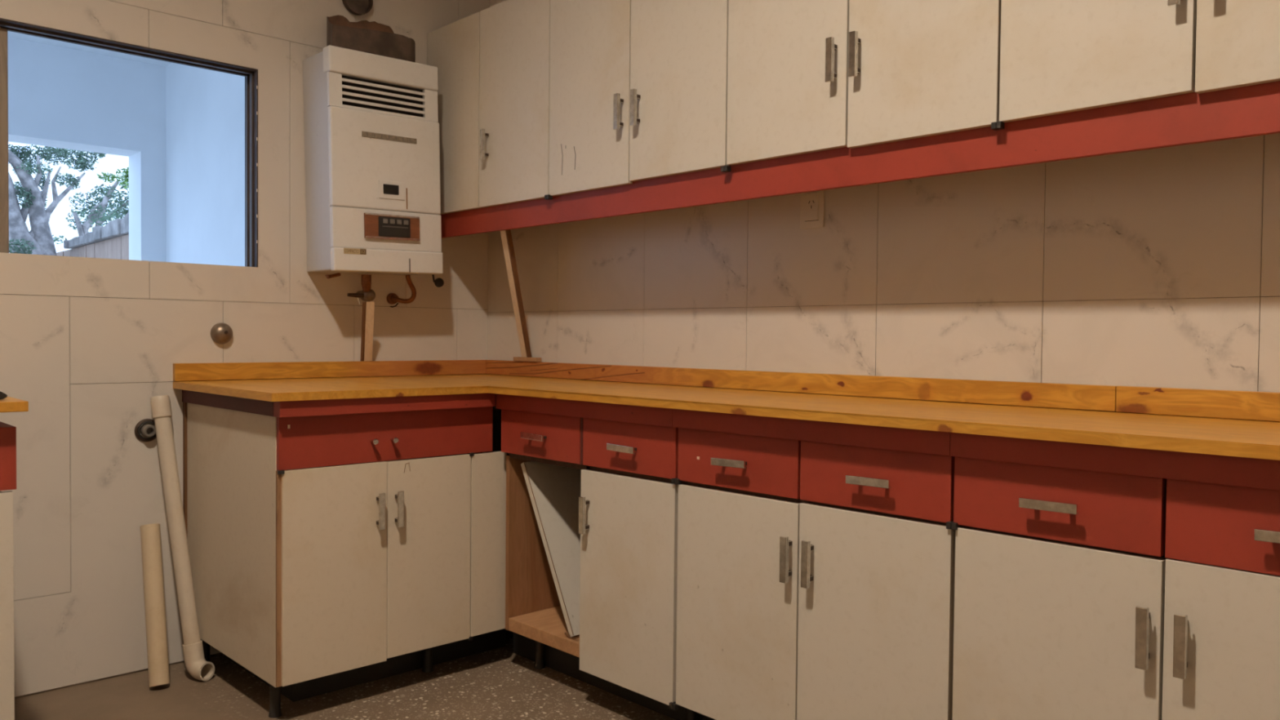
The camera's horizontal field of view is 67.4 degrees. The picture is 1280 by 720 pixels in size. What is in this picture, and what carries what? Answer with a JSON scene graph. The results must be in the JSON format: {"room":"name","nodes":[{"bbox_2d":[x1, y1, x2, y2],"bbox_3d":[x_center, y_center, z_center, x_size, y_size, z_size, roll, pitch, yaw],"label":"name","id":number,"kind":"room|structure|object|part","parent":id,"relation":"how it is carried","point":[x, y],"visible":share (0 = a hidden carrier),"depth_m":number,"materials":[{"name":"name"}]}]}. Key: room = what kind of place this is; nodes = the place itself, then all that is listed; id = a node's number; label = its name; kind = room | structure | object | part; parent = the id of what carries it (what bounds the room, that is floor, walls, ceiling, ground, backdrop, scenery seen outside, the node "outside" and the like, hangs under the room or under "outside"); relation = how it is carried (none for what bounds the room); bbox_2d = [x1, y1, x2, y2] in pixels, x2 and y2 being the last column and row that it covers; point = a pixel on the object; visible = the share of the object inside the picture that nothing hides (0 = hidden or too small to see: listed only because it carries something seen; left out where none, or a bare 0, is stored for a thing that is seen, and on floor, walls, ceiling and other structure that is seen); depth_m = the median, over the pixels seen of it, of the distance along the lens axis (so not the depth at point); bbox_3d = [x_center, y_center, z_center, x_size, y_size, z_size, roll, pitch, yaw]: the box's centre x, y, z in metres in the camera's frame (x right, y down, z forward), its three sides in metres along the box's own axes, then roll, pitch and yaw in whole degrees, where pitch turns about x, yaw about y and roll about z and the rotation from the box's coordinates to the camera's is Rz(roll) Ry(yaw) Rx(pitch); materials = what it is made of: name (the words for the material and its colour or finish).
{"room":"kitchen","nodes":[
{"label":"kitchen","id":0,"kind":"room"},
{"bbox_2d":[7,36,165,262],"bbox_3d":[-4.390,-0.399,4.387,4.100,2.650,0.235,-1,2,-44],"label":"wall","id":1,"kind":"structure","parent":0,"point":[62,97],"depth_m":5.47,"materials":[{"name":"white paint"}]},
{"bbox_2d":[7,31,172,66],"bbox_3d":[-3.405,-1.740,3.336,4.300,0.100,3.050,-1,2,-44],"label":"ceiling","id":2,"kind":"structure","parent":0,"point":[12,34],"depth_m":5.34,"materials":[{"name":"white paint"}]},
{"bbox_2d":[165,62,244,266],"bbox_3d":[-1.892,-0.386,4.826,0.120,2.650,3.050,-1,2,-44],"label":"wall","id":3,"kind":"structure","parent":0,"point":[205,108],"depth_m":5.24,"materials":[{"name":"white paint"}]},
{"bbox_2d":[0,0,489,698],"bbox_3d":[-1.968,-0.837,2.570,3.704,3.620,0.085,-1,2,-44],"label":"wall","id":4,"kind":"structure","parent":0,"point":[88,343],"depth_m":2.96,"materials":[{"name":"tile"}]},
{"bbox_2d":[0,17,257,266],"bbox_3d":[-1.590,-0.633,2.938,0.805,0.654,0.095,-1,2,-44],"label":"window","id":5,"kind":"structure","parent":4,"relation":"in","point":[251,74],"depth_m":2.97,"materials":[{"name":"black metal"}]},
{"bbox_2d":[134,418,156,441],"bbox_3d":[-1.515,0.218,2.955,0.072,0.072,0.033,-1,2,-44],"label":"drain fitting","id":6,"kind":"object","parent":4,"relation":"attached to","point":[147,430],"visible":0.94,"depth_m":2.95,"materials":[{"name":"black metal"}]},
{"bbox_2d":[210,322,232,343],"bbox_3d":[-1.348,-0.086,3.103,0.069,0.069,0.035,-1,2,-44],"label":"dome","id":7,"kind":"object","parent":4,"relation":"attached to","point":[220,333],"visible":1,"depth_m":3.09,"materials":[{"name":"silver metal"}]},
{"bbox_2d":[342,0,373,15],"bbox_3d":[-1.003,-1.280,3.399,0.110,0.110,0.025,-1,2,-44],"label":"flue pipe","id":8,"kind":"object","parent":4,"relation":"attached to","point":[357,7],"visible":1,"depth_m":3.41,"materials":[{"name":"black metal"}]},
{"bbox_2d":[302,44,444,287],"bbox_3d":[-0.909,-0.650,3.373,0.466,0.781,0.222,-3,3,-44],"label":"water heater","id":9,"kind":"object","parent":4,"relation":"attached to","point":[371,125],"depth_m":3.26,"materials":[{"name":"white metal"}]},
{"bbox_2d":[324,272,340,278],"bbox_3d":[-1.052,-0.289,3.289,0.020,0.024,0.065,1,2,29],"label":"pipe stub","id":10,"kind":"object","parent":9,"relation":"attached to","point":[328,276],"visible":1,"depth_m":3.28,"materials":[{"name":"orange metal"}]},
{"bbox_2d":[346,274,375,304],"bbox_3d":[-0.995,-0.248,3.387,0.114,0.105,0.098,-1,2,-44],"label":"gas valve","id":11,"kind":"object","parent":9,"relation":"attached to","point":[368,295],"visible":0.99,"depth_m":3.37,"materials":[{"name":"orange metal"}]},
{"bbox_3d":[-0.990,-0.226,3.340,0.057,0.015,0.014,-1,2,-44],"label":"lever","id":12,"kind":"part","parent":11,"relation":"part of","materials":[{"name":"black metal"}]},
{"bbox_2d":[326,14,415,62],"bbox_3d":[-0.929,-1.119,3.360,0.369,0.175,0.114,-1,2,-44],"label":"hood","id":13,"kind":"object","parent":9,"relation":"on","point":[365,36],"visible":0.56,"depth_m":3.31,"materials":[{"name":"brown metal"}]},
{"bbox_2d":[327,71,438,122],"bbox_3d":[-0.875,-0.896,3.285,0.411,0.118,0.016,-1,2,-44],"label":"vent","id":14,"kind":"object","parent":9,"relation":"attached to","point":[373,95],"depth_m":3.27,"materials":[{"name":"white metal"}]},
{"bbox_3d":[-0.857,-0.762,3.285,0.208,0.018,0.002,-3,3,-44],"label":"name plate","id":15,"kind":"part","parent":9,"relation":"part of","materials":[{"name":"silver metal"}]},
{"bbox_3d":[-0.854,-0.585,3.291,0.058,0.033,0.002,-3,3,-44],"label":"pane","id":16,"kind":"part","parent":9,"relation":"part of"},
{"bbox_3d":[-0.851,-0.457,3.297,0.208,0.084,0.008,-3,3,-44],"label":"control panel","id":17,"kind":"part","parent":9,"relation":"part of","materials":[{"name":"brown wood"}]},
{"bbox_3d":[-0.848,-0.496,3.291,0.206,0.007,0.003,-3,3,-44],"label":"chrome trim","id":18,"kind":"part","parent":9,"relation":"part of","materials":[{"name":"silver metal"}]},
{"bbox_3d":[-0.848,-0.417,3.295,0.206,0.007,0.003,-3,3,-44],"label":"chrome trim","id":19,"kind":"part","parent":9,"relation":"part of","materials":[{"name":"silver metal"}]},
{"bbox_2d":[386,274,416,307],"bbox_3d":[-0.865,-0.250,3.506,0.121,0.117,0.059,2,2,38],"label":"pipe","id":20,"kind":"object","parent":9,"relation":"attached to","point":[392,298],"visible":1,"depth_m":3.50,"materials":[{"name":"orange metal"}]},
{"bbox_3d":[-0.749,-0.292,3.536,0.034,0.048,0.054,-1,2,-44],"label":"control knob","id":21,"kind":"part","parent":9,"relation":"part of","materials":[{"name":"black plastic"}]},
{"bbox_2d":[14,630,715,719],"bbox_3d":[-0.457,1.066,1.009,3.900,0.080,4.550,-1,2,-44],"label":"floor","id":22,"kind":"structure","parent":0,"point":[500,683],"depth_m":2.77,"materials":[{"name":"stone"}]},
{"bbox_2d":[0,421,16,719],"bbox_3d":[-1.836,0.546,2.150,0.629,0.877,0.712,-1,2,-44],"label":"base cabinet","id":23,"kind":"object","parent":22,"relation":"on","point":[7,432],"visible":1,"depth_m":2.12,"materials":[{"name":"beige laminate"}]},
{"bbox_3d":[-1.621,0.594,1.921,0.623,0.598,0.017,-1,2,-44],"label":"door","id":24,"kind":"part","parent":23,"relation":"part of","materials":[{"name":"beige laminate"}]},
{"bbox_3d":[-1.836,0.212,2.145,0.629,0.139,0.662,-1,2,-44],"label":"drawer","id":25,"kind":"part","parent":23,"relation":"part of","materials":[{"name":"red paint"}]},
{"bbox_2d":[0,396,28,412],"bbox_3d":[-1.842,0.096,2.138,0.674,0.022,0.756,-1,2,-44],"label":"countertop","id":26,"kind":"structure","parent":23,"relation":"on","point":[8,404],"depth_m":2.08,"materials":[{"name":"brown wood"}]},
{"bbox_2d":[0,391,7,399],"bbox_3d":[-1.491,0.069,2.078,0.198,0.039,0.050,-1,2,-44],"label":"tool","id":27,"kind":"object","parent":26,"relation":"on","point":[2,395],"visible":1,"depth_m":2.12,"materials":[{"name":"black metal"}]},
{"bbox_2d":[140,523,169,687],"bbox_3d":[-1.465,0.736,2.894,0.054,0.467,0.209,0,2,-36],"label":"pipe","id":28,"kind":"object","parent":22,"relation":"on","point":[150,534],"visible":1,"depth_m":2.87,"materials":[{"name":"beige plastic"}]},
{"bbox_2d":[150,395,214,680],"bbox_3d":[-1.407,0.539,2.937,0.227,0.860,0.056,1,2,25],"label":"pipe","id":29,"kind":"object","parent":22,"relation":"on","point":[196,664],"visible":1,"depth_m":2.92,"materials":[{"name":"beige plastic"}]},
{"bbox_2d":[150,395,172,419],"bbox_3d":[-1.478,0.146,2.961,0.059,0.076,0.063,-1,2,-44],"label":"socket","id":30,"kind":"object","parent":29,"relation":"attached to","point":[161,407],"depth_m":2.94,"materials":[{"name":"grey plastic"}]},
{"bbox_2d":[182,389,506,718],"bbox_3d":[-0.792,0.531,3.163,1.121,0.877,0.742,-1,2,-44],"label":"base cabinet","id":31,"kind":"object","parent":22,"relation":"on","point":[334,544],"visible":0.94,"depth_m":2.76,"materials":[{"name":"beige paint"}]},
{"bbox_3d":[-1.373,0.906,3.027,0.036,0.124,0.036,-1,2,-44],"label":"leg","id":32,"kind":"part","parent":31,"relation":"part of","materials":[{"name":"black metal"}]},
{"bbox_3d":[-1.196,0.504,2.799,0.016,0.726,0.673,-1,2,-44],"label":"panel","id":33,"kind":"part","parent":31,"relation":"part of","materials":[{"name":"white wood"}]},
{"bbox_3d":[-1.005,0.919,2.643,0.036,0.124,0.036,-1,2,-44],"label":"leg","id":34,"kind":"part","parent":31,"relation":"part of","materials":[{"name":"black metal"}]},
{"bbox_3d":[-0.844,0.581,2.658,0.306,0.576,0.018,-1,2,-44],"label":"door","id":35,"kind":"part","parent":31,"relation":"part of","materials":[{"name":"laminate"}]},
{"bbox_3d":[-0.750,0.230,2.705,0.017,0.017,0.030,-1,2,-44],"label":"knob","id":36,"kind":"part","parent":31,"relation":"part of","materials":[{"name":"silver metal"}]},
{"bbox_3d":[-0.738,0.429,2.721,0.018,0.104,0.030,-1,2,-44],"label":"handle","id":37,"kind":"part","parent":31,"relation":"part of","materials":[{"name":"silver metal"}]},
{"bbox_3d":[-0.713,0.218,2.772,0.680,0.142,0.016,-1,2,-44],"label":"false drawer","id":38,"kind":"part","parent":31,"relation":"part of","materials":[{"name":"red paint"}]},
{"bbox_3d":[-0.705,0.229,2.749,0.017,0.017,0.030,-1,2,-44],"label":"knob","id":39,"kind":"part","parent":31,"relation":"part of","materials":[{"name":"silver metal"}]},
{"bbox_3d":[-0.695,0.428,2.762,0.018,0.104,0.030,-1,2,-44],"label":"handle","id":40,"kind":"part","parent":31,"relation":"part of","materials":[{"name":"silver metal"}]},
{"bbox_3d":[-0.666,0.913,3.008,0.036,0.124,0.036,-1,2,-44],"label":"leg","id":41,"kind":"part","parent":31,"relation":"part of","materials":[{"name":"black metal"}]},
{"bbox_3d":[-0.630,0.576,2.862,0.282,0.570,0.018,-1,2,-44],"label":"door","id":42,"kind":"part","parent":31,"relation":"part of","materials":[{"name":"laminate"}]},
{"bbox_3d":[-0.478,0.573,3.006,0.130,0.565,0.018,-1,2,-44],"label":"filler panel","id":43,"kind":"part","parent":31,"relation":"part of","materials":[{"name":"laminate"}]},
{"bbox_2d":[173,360,1279,460],"bbox_3d":[0.016,0.081,2.318,1.186,0.080,3.058,-1,2,-44],"label":"countertop","id":44,"kind":"structure","parent":31,"relation":"on","point":[1191,420],"depth_m":2.37,"materials":[{"name":"brown wood"}]},
{"bbox_2d":[360,301,374,360],"bbox_3d":[-0.965,-0.099,3.394,0.040,0.209,0.162,0,1,-19],"label":"batten","id":45,"kind":"object","parent":44,"relation":"on","point":[367,317],"visible":1,"depth_m":3.38,"materials":[{"name":"beige wood"}]},
{"bbox_2d":[513,356,541,361],"bbox_3d":[-0.425,-0.003,3.617,0.027,0.015,0.142,-1,2,-44],"label":"wood block","id":46,"kind":"object","parent":44,"relation":"on","point":[515,358],"visible":1,"depth_m":3.60,"materials":[{"name":"brown wood"}]},
{"bbox_2d":[500,229,531,357],"bbox_3d":[-0.449,-0.239,3.478,0.042,0.462,0.305,1,1,11],"label":"prop","id":47,"kind":"object","parent":46,"relation":"on","point":[506,236],"visible":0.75,"depth_m":3.47,"materials":[{"name":"beige wood"}]},
{"bbox_2d":[496,393,714,719],"bbox_3d":[-0.067,0.545,2.900,0.471,0.877,0.884,-1,2,-44],"label":"base cabinet","id":48,"kind":"object","parent":22,"relation":"on","point":[626,455],"depth_m":2.67,"materials":[{"name":"beige laminate"}]},
{"bbox_3d":[-0.264,0.569,3.135,0.416,0.546,0.016,-1,2,-44],"label":"panel","id":49,"kind":"part","parent":48,"relation":"part of","materials":[{"name":"brown wood"}]},
{"bbox_3d":[-0.310,0.225,2.832,0.030,0.018,0.104,-1,3,-44],"label":"handle","id":50,"kind":"part","parent":48,"relation":"part of","materials":[{"name":"silver metal"}]},
{"bbox_3d":[-0.319,0.913,3.047,0.036,0.130,0.036,-1,2,-44],"label":"leg","id":51,"kind":"part","parent":48,"relation":"part of","materials":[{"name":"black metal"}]},
{"bbox_3d":[-0.156,0.222,2.984,0.402,0.134,0.379,-1,2,-44],"label":"drawer","id":52,"kind":"part","parent":48,"relation":"part of","materials":[{"name":"red paint"}]},
{"bbox_3d":[-0.135,0.827,3.003,0.414,0.039,0.364,-1,2,-44],"label":"panel","id":53,"kind":"part","parent":48,"relation":"part of","materials":[{"name":"brown wood"}]},
{"bbox_3d":[-0.173,0.563,2.966,0.290,0.490,0.295,-1,2,-44],"label":"loose panel","id":54,"kind":"part","parent":48,"relation":"part of","materials":[{"name":"white wood"}]},
{"bbox_3d":[-0.154,0.432,2.671,0.030,0.104,0.018,-1,2,-44],"label":"handle","id":55,"kind":"part","parent":48,"relation":"part of","materials":[{"name":"silver metal"}]},
{"bbox_3d":[-0.044,0.235,2.554,0.030,0.018,0.104,-1,3,-44],"label":"handle","id":56,"kind":"part","parent":48,"relation":"part of","materials":[{"name":"silver metal"}]},
{"bbox_3d":[-0.035,0.598,2.583,0.018,0.569,0.370,-1,2,-44],"label":"door","id":57,"kind":"part","parent":48,"relation":"part of","materials":[{"name":"beige laminate"}]},
{"bbox_3d":[0.110,0.231,2.705,0.402,0.134,0.364,-1,2,-44],"label":"drawer","id":58,"kind":"part","parent":48,"relation":"part of","materials":[{"name":"red paint"}]},
{"bbox_3d":[0.139,0.929,2.567,0.036,0.130,0.036,-1,2,-44],"label":"leg","id":59,"kind":"part","parent":48,"relation":"part of","materials":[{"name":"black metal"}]},
{"bbox_2d":[671,408,955,719],"bbox_3d":[0.500,0.565,2.306,0.471,0.877,0.757,-1,2,-44],"label":"base cabinet","id":60,"kind":"object","parent":22,"relation":"on","point":[815,575],"visible":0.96,"depth_m":2.12,"materials":[{"name":"beige laminate"}]},
{"bbox_3d":[0.217,0.244,2.280,0.030,0.018,0.104,-1,1,-44],"label":"handle","id":61,"kind":"part","parent":60,"relation":"part of","materials":[{"name":"silver metal"}]},
{"bbox_3d":[0.230,0.601,2.305,0.018,0.561,0.376,-1,2,-44],"label":"door","id":62,"kind":"part","parent":60,"relation":"part of","materials":[{"name":"beige laminate"}]},
{"bbox_3d":[0.371,0.240,2.432,0.402,0.134,0.376,-1,2,-44],"label":"drawer","id":63,"kind":"part","parent":60,"relation":"part of","materials":[{"name":"red paint"}]},
{"bbox_3d":[0.331,0.449,2.163,0.030,0.104,0.018,-1,2,-44],"label":"handle","id":64,"kind":"part","parent":60,"relation":"part of","materials":[{"name":"silver metal"}]},
{"bbox_3d":[0.372,0.450,2.120,0.030,0.104,0.018,-1,2,-44],"label":"handle","id":65,"kind":"part","parent":60,"relation":"part of","materials":[{"name":"silver metal"}]},
{"bbox_3d":[0.482,0.253,2.003,0.030,0.018,0.104,-1,1,-44],"label":"handle","id":66,"kind":"part","parent":60,"relation":"part of","materials":[{"name":"silver metal"}]},
{"bbox_3d":[0.489,0.608,2.033,0.018,0.564,0.368,-1,2,-44],"label":"door","id":67,"kind":"part","parent":60,"relation":"part of","materials":[{"name":"beige laminate"}]},
{"bbox_3d":[0.631,0.249,2.159,0.402,0.134,0.366,-1,2,-44],"label":"drawer","id":68,"kind":"part","parent":60,"relation":"part of","materials":[{"name":"red paint"}]},
{"bbox_2d":[950,432,1279,719],"bbox_3d":[1.025,0.583,1.756,0.471,0.877,0.766,-1,2,-44],"label":"base cabinet","id":69,"kind":"object","parent":22,"relation":"on","point":[1092,582],"visible":1,"depth_m":1.67,"materials":[{"name":"beige laminate"}]},
{"bbox_3d":[0.741,0.262,1.731,0.030,0.018,0.104,-1,1,-44],"label":"handle","id":70,"kind":"part","parent":69,"relation":"part of","materials":[{"name":"silver metal"}]},
{"bbox_3d":[0.751,0.616,1.758,0.018,0.566,0.374,-1,2,-44],"label":"door","id":71,"kind":"part","parent":69,"relation":"part of","materials":[{"name":"beige laminate"}]},
{"bbox_3d":[0.892,0.259,1.886,0.402,0.134,0.377,-1,2,-44],"label":"drawer","id":72,"kind":"part","parent":69,"relation":"part of","materials":[{"name":"red paint"}]},
{"bbox_3d":[0.850,0.467,1.618,0.030,0.104,0.018,-1,1,-44],"label":"handle","id":73,"kind":"part","parent":69,"relation":"part of","materials":[{"name":"silver metal"}]},
{"bbox_3d":[0.891,0.468,1.575,0.030,0.104,0.018,-1,2,-44],"label":"handle","id":74,"kind":"part","parent":69,"relation":"part of","materials":[{"name":"silver metal"}]},
{"bbox_3d":[1.014,0.623,1.483,0.018,0.570,0.378,-1,2,-44],"label":"door","id":75,"kind":"part","parent":69,"relation":"part of","materials":[{"name":"beige laminate"}]},
{"bbox_3d":[1.157,0.268,1.608,0.402,0.134,0.379,-1,2,-44],"label":"drawer","id":76,"kind":"part","parent":69,"relation":"part of","materials":[{"name":"red paint"}]},
{"bbox_3d":[0.999,0.271,1.460,0.030,0.018,0.104,-1,1,-44],"label":"handle","id":77,"kind":"part","parent":69,"relation":"part of","materials":[{"name":"silver metal"}]},
{"bbox_2d":[487,0,1279,455],"bbox_3d":[0.934,-0.802,2.277,0.100,3.620,4.354,-1,2,-44],"label":"wall","id":78,"kind":"structure","parent":0,"point":[1160,268],"depth_m":2.37,"materials":[{"name":"tile"}]},
{"bbox_2d":[426,0,550,214],"bbox_3d":[-0.457,-0.874,3.434,0.313,0.694,0.745,-1,2,-44],"label":"upper cabinet","id":79,"kind":"object","parent":78,"relation":"attached to","point":[492,63],"visible":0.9,"depth_m":3.30,"materials":[{"name":"beige laminate"}]},
{"bbox_3d":[-0.679,-0.883,3.496,0.018,0.684,0.344,-1,2,-44],"label":"filler panel","id":80,"kind":"part","parent":79,"relation":"part of","materials":[{"name":"beige laminate"}]},
{"bbox_3d":[-0.537,-0.745,3.315,0.030,0.104,0.018,-1,2,-44],"label":"handle","id":81,"kind":"part","parent":79,"relation":"part of","materials":[{"name":"silver metal"}]},
{"bbox_3d":[-0.422,-0.874,3.227,0.018,0.684,0.391,-1,2,-44],"label":"door","id":82,"kind":"part","parent":79,"relation":"part of","materials":[{"name":"beige laminate"}]},
{"bbox_2d":[440,80,1279,238],"bbox_3d":[0.245,-0.473,2.561,0.016,0.098,2.998,-1,2,-44],"label":"valance","id":83,"kind":"object","parent":79,"relation":"attached to","point":[1252,110],"visible":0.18,"depth_m":2.12,"materials":[{"name":"red paint"}]},
{"bbox_2d":[546,0,728,199],"bbox_3d":[0.061,-0.856,2.892,0.313,0.694,0.756,-1,2,-44],"label":"upper cabinet","id":84,"kind":"object","parent":78,"relation":"attached to","point":[638,88],"visible":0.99,"depth_m":2.79,"materials":[{"name":"beige laminate"}]},
{"bbox_3d":[-0.154,-0.865,2.947,0.018,0.683,0.374,-1,2,-44],"label":"door","id":85,"kind":"part","parent":84,"relation":"part of","materials":[{"name":"beige laminate"}]},
{"bbox_3d":[-0.062,-0.728,2.817,0.030,0.104,0.018,-1,2,-44],"label":"handle","id":86,"kind":"part","parent":84,"relation":"part of","materials":[{"name":"silver metal"}]},
{"bbox_3d":[-0.012,-0.726,2.765,0.030,0.104,0.018,-1,2,-44],"label":"handle","id":87,"kind":"part","parent":84,"relation":"part of","materials":[{"name":"silver metal"}]},
{"bbox_3d":[0.107,-0.859,2.673,0.018,0.677,0.372,-1,2,-44],"label":"door","id":88,"kind":"part","parent":84,"relation":"part of","materials":[{"name":"beige laminate"}]},
{"bbox_2d":[800,190,824,229],"bbox_3d":[0.480,-0.429,2.679,0.009,0.120,0.080,-1,2,-44],"label":"wall socket","id":89,"kind":"object","parent":78,"relation":"attached to","point":[811,203],"visible":0.81,"depth_m":2.67,"materials":[{"name":"white plastic"}]},
{"bbox_2d":[724,0,1001,172],"bbox_3d":[0.581,-0.838,2.347,0.313,0.694,0.750,-1,2,-44],"label":"upper cabinet","id":90,"kind":"object","parent":78,"relation":"attached to","point":[804,76],"visible":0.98,"depth_m":2.24,"materials":[{"name":"beige laminate"}]},
{"bbox_3d":[0.367,-0.851,2.401,0.018,0.676,0.372,-1,2,-44],"label":"door","id":91,"kind":"part","parent":90,"relation":"part of","materials":[{"name":"beige laminate"}]},
{"bbox_3d":[0.456,-0.710,2.275,0.030,0.104,0.018,-1,2,-44],"label":"handle","id":92,"kind":"part","parent":90,"relation":"part of","materials":[{"name":"silver metal"}]},
{"bbox_3d":[0.501,-0.709,2.227,0.030,0.104,0.018,-1,2,-44],"label":"handle","id":93,"kind":"part","parent":90,"relation":"part of","materials":[{"name":"silver metal"}]},
{"bbox_3d":[0.626,-0.839,2.129,0.018,0.682,0.368,-1,2,-44],"label":"door","id":94,"kind":"part","parent":90,"relation":"part of","materials":[{"name":"beige laminate"}]},
{"bbox_2d":[995,0,1279,129],"bbox_3d":[1.097,-0.820,1.806,0.313,0.694,0.747,-1,2,-44],"label":"upper cabinet","id":95,"kind":"object","parent":78,"relation":"attached to","point":[1057,56],"visible":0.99,"depth_m":1.81,"materials":[{"name":"beige laminate"}]},
{"bbox_3d":[0.881,-0.831,1.861,0.018,0.679,0.362,-1,2,-44],"label":"door","id":96,"kind":"part","parent":95,"relation":"part of","materials":[{"name":"beige laminate"}]},
{"bbox_3d":[0.970,-0.692,1.735,0.030,0.104,0.018,-1,2,-44],"label":"handle","id":97,"kind":"part","parent":95,"relation":"part of","materials":[{"name":"silver metal"}]},
{"bbox_3d":[1.139,-0.820,1.591,0.018,0.683,0.374,-1,2,-44],"label":"door","id":98,"kind":"part","parent":95,"relation":"part of","materials":[{"name":"beige laminate"}]},
{"label":"outside","id":99,"kind":"structure","parent":0,"visible":0},
{"bbox_3d":[-18.043,0.715,14.877,70.000,0.215,80.000,-1,2,-44],"label":"ground","id":100,"kind":"structure","parent":99,"visible":0},
{"bbox_2d":[8,144,106,255],"bbox_3d":[-6.657,-0.829,10.508,1.243,3.267,1.348,-1,2,-44],"label":"tree","id":101,"kind":"object","parent":100,"relation":"on","point":[39,240],"visible":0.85,"depth_m":10.43,"materials":[{"name":"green plant"}]},
{"bbox_2d":[52,167,128,244],"bbox_3d":[-7.353,-1.024,13.489,1.444,3.490,1.329,1,2,29],"label":"shrub","id":102,"kind":"object","parent":100,"relation":"on","point":[98,216],"visible":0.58,"depth_m":13.19,"materials":[{"name":"green plant"}]},
{"bbox_3d":[-7.397,-0.879,13.230,0.753,3.211,0.104,-1,2,-44],"label":"stem","id":103,"kind":"part","parent":102,"relation":"part of","materials":[{"name":"green plant"}]},
{"bbox_2d":[56,213,128,259],"bbox_3d":[-4.829,-0.353,9.300,0.334,2.441,6.333,-1,2,-44],"label":"fence","id":104,"kind":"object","parent":100,"relation":"on","point":[109,241],"depth_m":9.77,"materials":[{"name":"wood"}]}
]}

